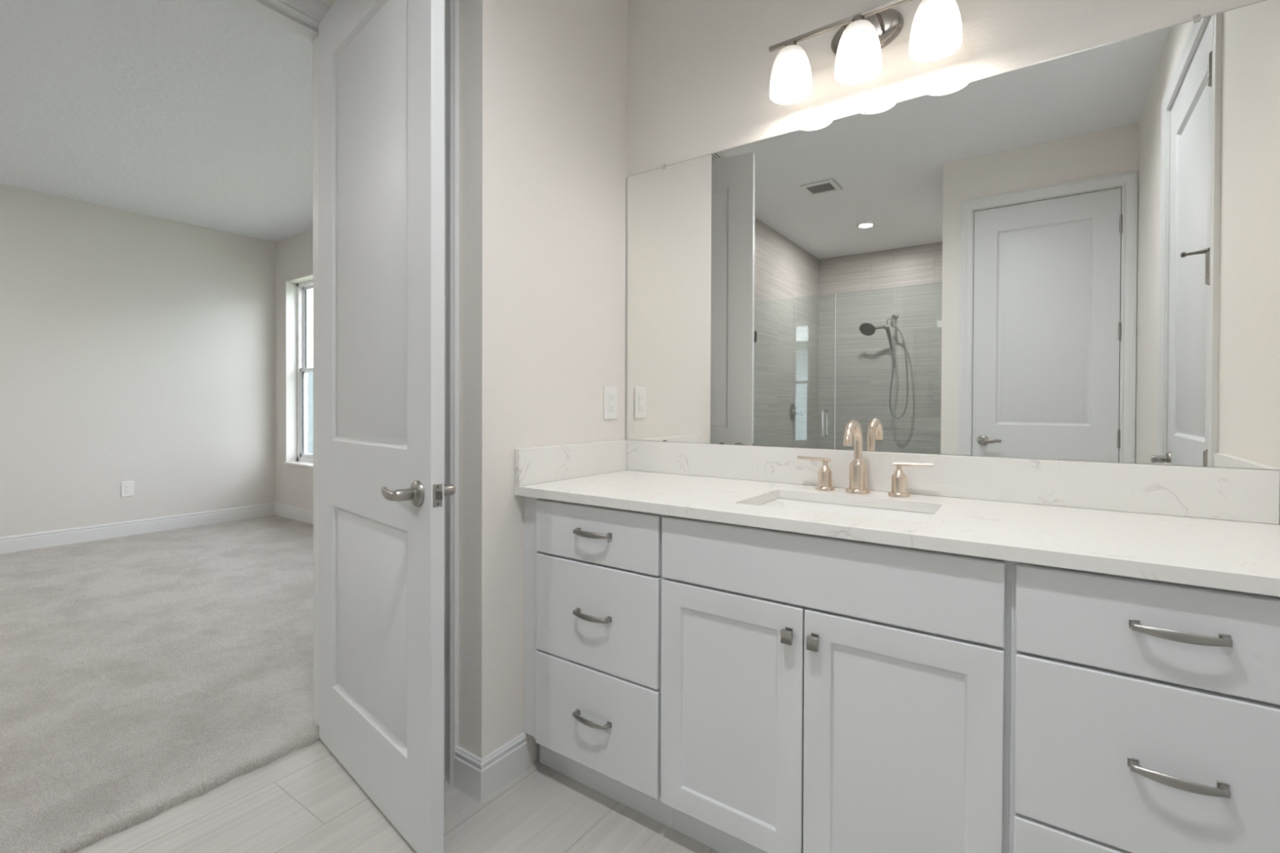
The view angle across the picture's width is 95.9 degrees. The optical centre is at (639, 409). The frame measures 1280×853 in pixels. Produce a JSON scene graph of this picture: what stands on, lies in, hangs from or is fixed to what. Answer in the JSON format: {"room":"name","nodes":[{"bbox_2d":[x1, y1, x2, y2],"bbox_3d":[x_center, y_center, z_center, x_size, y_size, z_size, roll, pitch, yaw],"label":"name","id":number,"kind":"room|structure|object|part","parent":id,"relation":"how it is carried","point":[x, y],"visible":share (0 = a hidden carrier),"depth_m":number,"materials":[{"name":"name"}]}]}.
{"room":"bathroom","nodes":[
{"label":"bathroom","id":0,"kind":"room"},
{"bbox_2d":[0,184,275,537],"bbox_3d":[-5.030,-0.295,4.152,0.100,2.806,4.772,1,1,35],"label":"wall","id":1,"kind":"structure","parent":0,"point":[140,348],"depth_m":4.96,"materials":[{"name":"white paint"}]},
{"bbox_2d":[121,480,133,497],"bbox_3d":[-4.405,0.683,4.962,0.009,0.128,0.082,1,1,35],"label":"wall outlet","id":2,"kind":"object","parent":1,"relation":"attached to","point":[127,487],"visible":1,"depth_m":4.96,"materials":[{"name":"white plastic"}]},
{"bbox_2d":[124,484,130,493],"bbox_3d":[-4.404,0.683,4.960,0.003,0.067,0.034,1,1,35],"label":"socket","id":3,"kind":"object","parent":2,"relation":"attached to","point":[127,487],"depth_m":4.96,"materials":[{"name":"white plastic"}]},
{"bbox_2d":[0,502,275,553],"bbox_3d":[-5.016,1.028,4.089,0.015,0.125,4.472,1,1,35],"label":"baseboard","id":4,"kind":"structure","parent":1,"relation":"attached to","point":[10,544],"depth_m":4.96,"materials":[{"name":"white paint"}]},
{"bbox_2d":[0,0,312,242],"bbox_3d":[-3.233,-1.757,2.946,4.406,0.150,4.872,1,1,35],"label":"ceiling","id":5,"kind":"structure","parent":0,"point":[197,113],"depth_m":3.25,"materials":[{"name":"white paint"}]},
{"bbox_2d":[275,230,313,511],"bbox_3d":[-1.622,-0.286,4.555,5.021,2.806,0.200,1,1,35],"label":"wall","id":6,"kind":"structure","parent":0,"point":[293,255],"depth_m":5.79,"materials":[{"name":"white paint"}]},
{"bbox_2d":[275,502,313,524],"bbox_3d":[-1.974,1.034,4.678,4.292,0.125,0.015,1,1,35],"label":"baseboard","id":7,"kind":"structure","parent":6,"relation":"attached to","point":[300,514],"depth_m":5.66,"materials":[{"name":"white paint"}]},
{"bbox_2d":[283,274,313,467],"bbox_3d":[-3.131,-0.366,5.590,0.927,1.832,0.207,1,1,35],"label":"window","id":8,"kind":"structure","parent":6,"relation":"attached to","point":[296,370],"depth_m":5.85,"materials":[{"name":"white paint"}]},
{"bbox_3d":[-3.158,0.539,5.564,0.927,0.022,0.127,1,1,35],"label":"sill","id":9,"kind":"part","parent":8,"relation":"part of","materials":[{"name":"white wood"}]},
{"bbox_3d":[-3.095,-0.374,5.642,0.909,1.810,0.080,1,1,35],"label":"frame","id":10,"kind":"part","parent":8,"relation":"part of","materials":[{"name":"white plastic"}]},
{"bbox_3d":[-3.104,0.035,5.634,0.839,0.899,0.028,1,1,35],"label":"sash","id":11,"kind":"part","parent":8,"relation":"part of","materials":[{"name":"white plastic"}]},
{"bbox_3d":[-3.084,-0.808,5.652,0.839,0.872,0.028,1,1,35],"label":"sash","id":12,"kind":"part","parent":8,"relation":"part of","materials":[{"name":"white plastic"}]},
{"bbox_2d":[320,0,336,6],"bbox_3d":[-1.175,-0.264,1.963,0.114,2.806,3.532,1,1,35],"label":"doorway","id":13,"kind":"structure","parent":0,"point":[331,2],"depth_m":2.00,"materials":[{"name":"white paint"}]},
{"bbox_2d":[0,515,720,852],"bbox_3d":[-2.500,1.164,1.621,7.012,0.107,5.667,1,1,35],"label":"floor","id":14,"kind":"structure","parent":0,"point":[142,675],"depth_m":2.03,"materials":[{"name":"carpet"}]},
{"bbox_2d":[524,496,673,828],"bbox_3d":[-0.014,0.705,1.881,0.524,0.878,0.598,1,1,35],"label":"base cabinet","id":15,"kind":"object","parent":14,"relation":"on","point":[593,574],"visible":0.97,"depth_m":1.64,"materials":[{"name":"white paint"}]},
{"bbox_3d":[-0.141,0.876,1.626,0.128,0.017,0.033,1,1,35],"label":"handle","id":16,"kind":"part","parent":15,"relation":"part of","materials":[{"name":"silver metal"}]},
{"bbox_3d":[-0.140,0.583,1.624,0.128,0.017,0.033,1,1,35],"label":"handle","id":17,"kind":"part","parent":15,"relation":"part of","materials":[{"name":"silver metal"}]},
{"bbox_3d":[-0.139,0.349,1.622,0.128,0.017,0.033,1,1,35],"label":"handle","id":18,"kind":"part","parent":15,"relation":"part of","materials":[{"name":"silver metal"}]},
{"bbox_3d":[-0.133,0.885,1.653,0.449,0.284,0.020,1,1,35],"label":"drawer","id":19,"kind":"part","parent":15,"relation":"part of","materials":[{"name":"white paint"}]},
{"bbox_3d":[-0.132,0.590,1.651,0.449,0.294,0.020,1,1,35],"label":"drawer","id":20,"kind":"part","parent":15,"relation":"part of","materials":[{"name":"white paint"}]},
{"bbox_3d":[-0.131,0.357,1.649,0.449,0.160,0.020,1,1,35],"label":"drawer","id":21,"kind":"part","parent":15,"relation":"part of","materials":[{"name":"white paint"}]},
{"bbox_2d":[660,515,1011,852],"bbox_3d":[0.521,0.710,1.512,0.774,0.878,0.588,1,1,35],"label":"base cabinet","id":22,"kind":"object","parent":14,"relation":"on","point":[820,694],"visible":0.98,"depth_m":1.26,"materials":[{"name":"white paint"}]},
{"bbox_3d":[0.214,0.738,1.410,0.377,0.584,0.020,1,1,35],"label":"cabinet door","id":23,"kind":"part","parent":22,"relation":"part of","materials":[{"name":"white paint"}]},
{"bbox_3d":[0.332,0.510,1.299,0.025,0.032,0.024,1,1,35],"label":"knob","id":24,"kind":"part","parent":22,"relation":"part of","materials":[{"name":"silver metal"}]},
{"bbox_3d":[0.380,0.510,1.265,0.025,0.032,0.024,1,1,35],"label":"knob","id":25,"kind":"part","parent":22,"relation":"part of","materials":[{"name":"silver metal"}]},
{"bbox_2d":[514,470,1279,596],"bbox_3d":[0.508,0.257,1.521,1.784,0.028,0.586,1,1,35],"label":"countertop","id":26,"kind":"structure","parent":22,"relation":"on","point":[1244,557],"depth_m":1.23,"materials":[{"name":"stone"}]},
{"bbox_2d":[515,440,627,486],"bbox_3d":[-0.214,0.178,2.027,0.020,0.116,0.584,1,1,35],"label":"side splash","id":27,"kind":"object","parent":26,"relation":"on","point":[540,464],"visible":0.88,"depth_m":1.97,"materials":[{"name":"stone"}]},
{"bbox_2d":[758,497,934,523],"bbox_3d":[0.515,0.346,1.498,0.505,0.150,0.362,1,1,35],"label":"sink","id":28,"kind":"object","parent":26,"relation":"in","point":[828,508],"visible":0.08,"depth_m":1.62,"materials":[{"name":"white ceramic"}]},
{"bbox_2d":[796,419,933,497],"bbox_3d":[0.619,0.135,1.646,0.378,0.214,0.155,1,1,35],"label":"faucet","id":29,"kind":"object","parent":26,"relation":"on","point":[857,467],"visible":1,"depth_m":1.66,"materials":[{"name":"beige metal"}]},
{"bbox_3d":[0.530,0.150,1.761,0.100,0.012,0.012,1,1,35],"label":"lever","id":30,"kind":"part","parent":29,"relation":"part of","materials":[{"name":"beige metal"}]},
{"bbox_3d":[0.559,0.198,1.742,0.057,0.087,0.057,1,1,35],"label":"handle","id":31,"kind":"part","parent":29,"relation":"part of","materials":[{"name":"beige metal"}]},
{"bbox_3d":[0.613,0.135,1.651,0.068,0.214,0.155,1,1,35],"label":"spout","id":32,"kind":"part","parent":29,"relation":"part of","materials":[{"name":"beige metal"}]},
{"bbox_3d":[0.729,0.200,1.622,0.057,0.087,0.057,1,1,35],"label":"handle","id":33,"kind":"part","parent":29,"relation":"part of","materials":[{"name":"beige metal"}]},
{"bbox_3d":[0.758,0.153,1.602,0.100,0.012,0.012,1,1,35],"label":"lever","id":34,"kind":"part","parent":29,"relation":"part of","materials":[{"name":"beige metal"}]},
{"bbox_2d":[1277,470,1279,524],"bbox_3d":[1.231,0.192,1.015,0.020,0.116,0.584,1,1,35],"label":"side splash","id":35,"kind":"object","parent":26,"relation":"on","point":[1277,470],"visible":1,"depth_m":1.25,"materials":[{"name":"stone"}]},
{"bbox_3d":[0.526,0.741,1.191,0.378,0.584,0.020,1,1,35],"label":"cabinet door","id":36,"kind":"part","parent":22,"relation":"part of","materials":[{"name":"white paint"}]},
{"bbox_2d":[1008,561,1279,852],"bbox_3d":[1.034,0.715,1.147,0.486,0.878,0.598,1,1,35],"label":"base cabinet","id":37,"kind":"object","parent":14,"relation":"on","point":[1144,714],"visible":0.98,"depth_m":0.96,"materials":[{"name":"white paint"}]},
{"bbox_3d":[0.875,0.894,0.947,0.441,0.284,0.020,1,1,35],"label":"drawer","id":38,"kind":"part","parent":37,"relation":"part of","materials":[{"name":"white paint"}]},
{"bbox_3d":[0.876,0.599,0.945,0.441,0.294,0.020,1,1,35],"label":"drawer","id":39,"kind":"part","parent":37,"relation":"part of","materials":[{"name":"white paint"}]},
{"bbox_3d":[0.877,0.366,0.943,0.441,0.160,0.020,1,1,35],"label":"drawer","id":40,"kind":"part","parent":37,"relation":"part of","materials":[{"name":"white paint"}]},
{"bbox_3d":[0.861,0.592,0.923,0.122,0.017,0.033,1,1,35],"label":"handle","id":41,"kind":"part","parent":37,"relation":"part of","materials":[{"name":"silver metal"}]},
{"bbox_3d":[0.862,0.359,0.921,0.122,0.017,0.033,1,1,35],"label":"handle","id":42,"kind":"part","parent":37,"relation":"part of","materials":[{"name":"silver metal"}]},
{"bbox_2d":[458,0,627,766],"bbox_3d":[-0.304,-0.261,2.011,0.115,2.806,0.710,1,1,35],"label":"wall partition","id":43,"kind":"structure","parent":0,"point":[543,83],"depth_m":1.81,"materials":[{"name":"white paint"}]},
{"bbox_2d":[453,732,526,803],"bbox_3d":[-0.460,1.084,1.786,0.122,0.118,0.181,1,1,35],"label":"baseboard","id":44,"kind":"structure","parent":43,"relation":"attached to","point":[478,778],"depth_m":1.73,"materials":[{"name":"white paint"}]},
{"bbox_2d":[604,385,617,419],"bbox_3d":[-0.110,-0.027,2.183,0.009,0.126,0.080,1,1,35],"label":"wall outlet","id":45,"kind":"object","parent":43,"relation":"attached to","point":[610,392],"visible":1,"depth_m":2.18,"materials":[{"name":"white plastic"}]},
{"bbox_2d":[608,393,614,411],"bbox_3d":[-0.108,-0.027,2.182,0.003,0.067,0.034,1,1,35],"label":"socket","id":46,"kind":"object","parent":45,"relation":"attached to","point":[611,396],"depth_m":2.18,"materials":[{"name":"white plastic"}]},
{"bbox_2d":[609,394,613,399],"bbox_3d":[-0.106,-0.048,2.180,0.001,0.021,0.025,1,1,35],"label":"receptacle","id":47,"kind":"object","parent":45,"relation":"attached to","point":[611,396],"depth_m":2.18,"materials":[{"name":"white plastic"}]},
{"bbox_2d":[609,404,613,410],"bbox_3d":[-0.106,-0.006,2.181,0.001,0.021,0.025,1,1,35],"label":"receptacle","id":48,"kind":"object","parent":45,"relation":"attached to","point":[611,406],"depth_m":2.18,"materials":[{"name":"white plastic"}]},
{"bbox_2d":[626,0,1276,470],"bbox_3d":[0.706,-0.256,1.810,2.000,2.806,0.120,1,1,35],"label":"wall","id":49,"kind":"structure","parent":0,"point":[699,73],"depth_m":1.89,"materials":[{"name":"white paint"}]},
{"bbox_2d":[768,0,962,104],"bbox_3d":[0.639,-1.080,1.672,0.538,0.228,0.174,1,1,35],"label":"vanity light","id":50,"kind":"object","parent":49,"relation":"attached to","point":[936,31],"visible":1,"depth_m":1.64,"materials":[{"name":"white glass"}]},
{"bbox_3d":[0.462,-1.034,1.767,0.126,0.133,0.126,1,1,35],"label":"lamp shade","id":51,"kind":"part","parent":50,"relation":"part of","materials":[{"name":"white glass"}]},
{"bbox_3d":[0.625,-1.040,1.653,0.048,0.092,0.048,1,1,35],"label":"bulb","id":52,"kind":"part","parent":50,"relation":"part of","materials":[{"name":"white glass"}]},
{"bbox_3d":[0.625,-1.032,1.653,0.126,0.133,0.126,1,1,35],"label":"lamp shade","id":53,"kind":"part","parent":50,"relation":"part of","materials":[{"name":"white glass"}]},
{"bbox_3d":[0.689,-1.133,1.666,0.010,0.024,0.086,1,1,35],"label":"arm","id":54,"kind":"part","parent":50,"relation":"part of","materials":[{"name":"silver metal"}]},
{"bbox_3d":[0.788,-1.038,1.539,0.048,0.092,0.048,1,1,35],"label":"bulb","id":55,"kind":"part","parent":50,"relation":"part of","materials":[{"name":"white glass"}]},
{"bbox_3d":[0.788,-1.031,1.539,0.126,0.133,0.126,1,1,35],"label":"lamp shade","id":56,"kind":"part","parent":50,"relation":"part of","materials":[{"name":"white glass"}]},
{"bbox_2d":[625,0,1279,470],"bbox_3d":[0.672,-0.394,1.754,1.775,1.037,0.009,1,1,35],"label":"mirror","id":57,"kind":"object","parent":49,"relation":"attached to","point":[1076,255],"visible":1,"depth_m":1.55,"materials":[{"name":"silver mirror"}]},
{"bbox_2d":[627,440,1279,524],"bbox_3d":[0.670,0.184,1.752,1.744,0.116,0.020,1,1,35],"label":"backsplash","id":58,"kind":"structure","parent":49,"relation":"attached to","point":[1230,494],"depth_m":1.52,"materials":[{"name":"stone"}]},
{"bbox_3d":[-0.760,-0.262,1.958,0.570,2.806,0.100,1,1,35],"label":"wall","id":59,"kind":"structure","parent":0,"visible":0},
{"bbox_2d":[231,0,458,786],"bbox_3d":[-1.093,-0.121,1.593,0.712,2.526,1.084,1,1,35],"label":"door frame","id":60,"kind":"structure","parent":59,"relation":"attached to","point":[451,6],"depth_m":1.76,"materials":[{"name":"white paint"}]},
{"bbox_2d":[318,0,455,852],"bbox_3d":[-0.792,-0.088,1.704,0.832,2.438,0.163,1,1,44],"label":"door","id":61,"kind":"structure","parent":59,"relation":"in","point":[383,490],"depth_m":1.61,"materials":[{"name":"white paint"}]},
{"bbox_3d":[-0.618,0.212,1.468,0.122,0.031,0.060,1,1,44],"label":"lever handle","id":62,"kind":"part","parent":61,"relation":"part of","materials":[{"name":"silver metal"}]},
{"bbox_3d":[-0.501,0.212,1.428,0.002,0.057,0.024,1,1,44],"label":"latch plate","id":63,"kind":"part","parent":61,"relation":"part of","materials":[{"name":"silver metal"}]},
{"bbox_3d":[-0.547,0.212,1.543,0.122,0.031,0.060,1,1,44],"label":"lever handle","id":64,"kind":"part","parent":61,"relation":"part of","materials":[{"name":"silver metal"}]},
{"label":"outside","id":65,"kind":"structure","parent":0,"visible":0},
{"bbox_3d":[5.587,1.339,17.309,36.000,0.100,28.908,1,1,35],"label":"ground","id":66,"kind":"structure","parent":65,"visible":0},
{"bbox_2d":[306,372,313,453],"bbox_3d":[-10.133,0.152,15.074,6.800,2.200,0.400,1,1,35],"label":"window pane","id":67,"kind":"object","parent":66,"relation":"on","point":[309,375],"depth_m":13.00,"materials":[{"name":"glass"}]}
]}

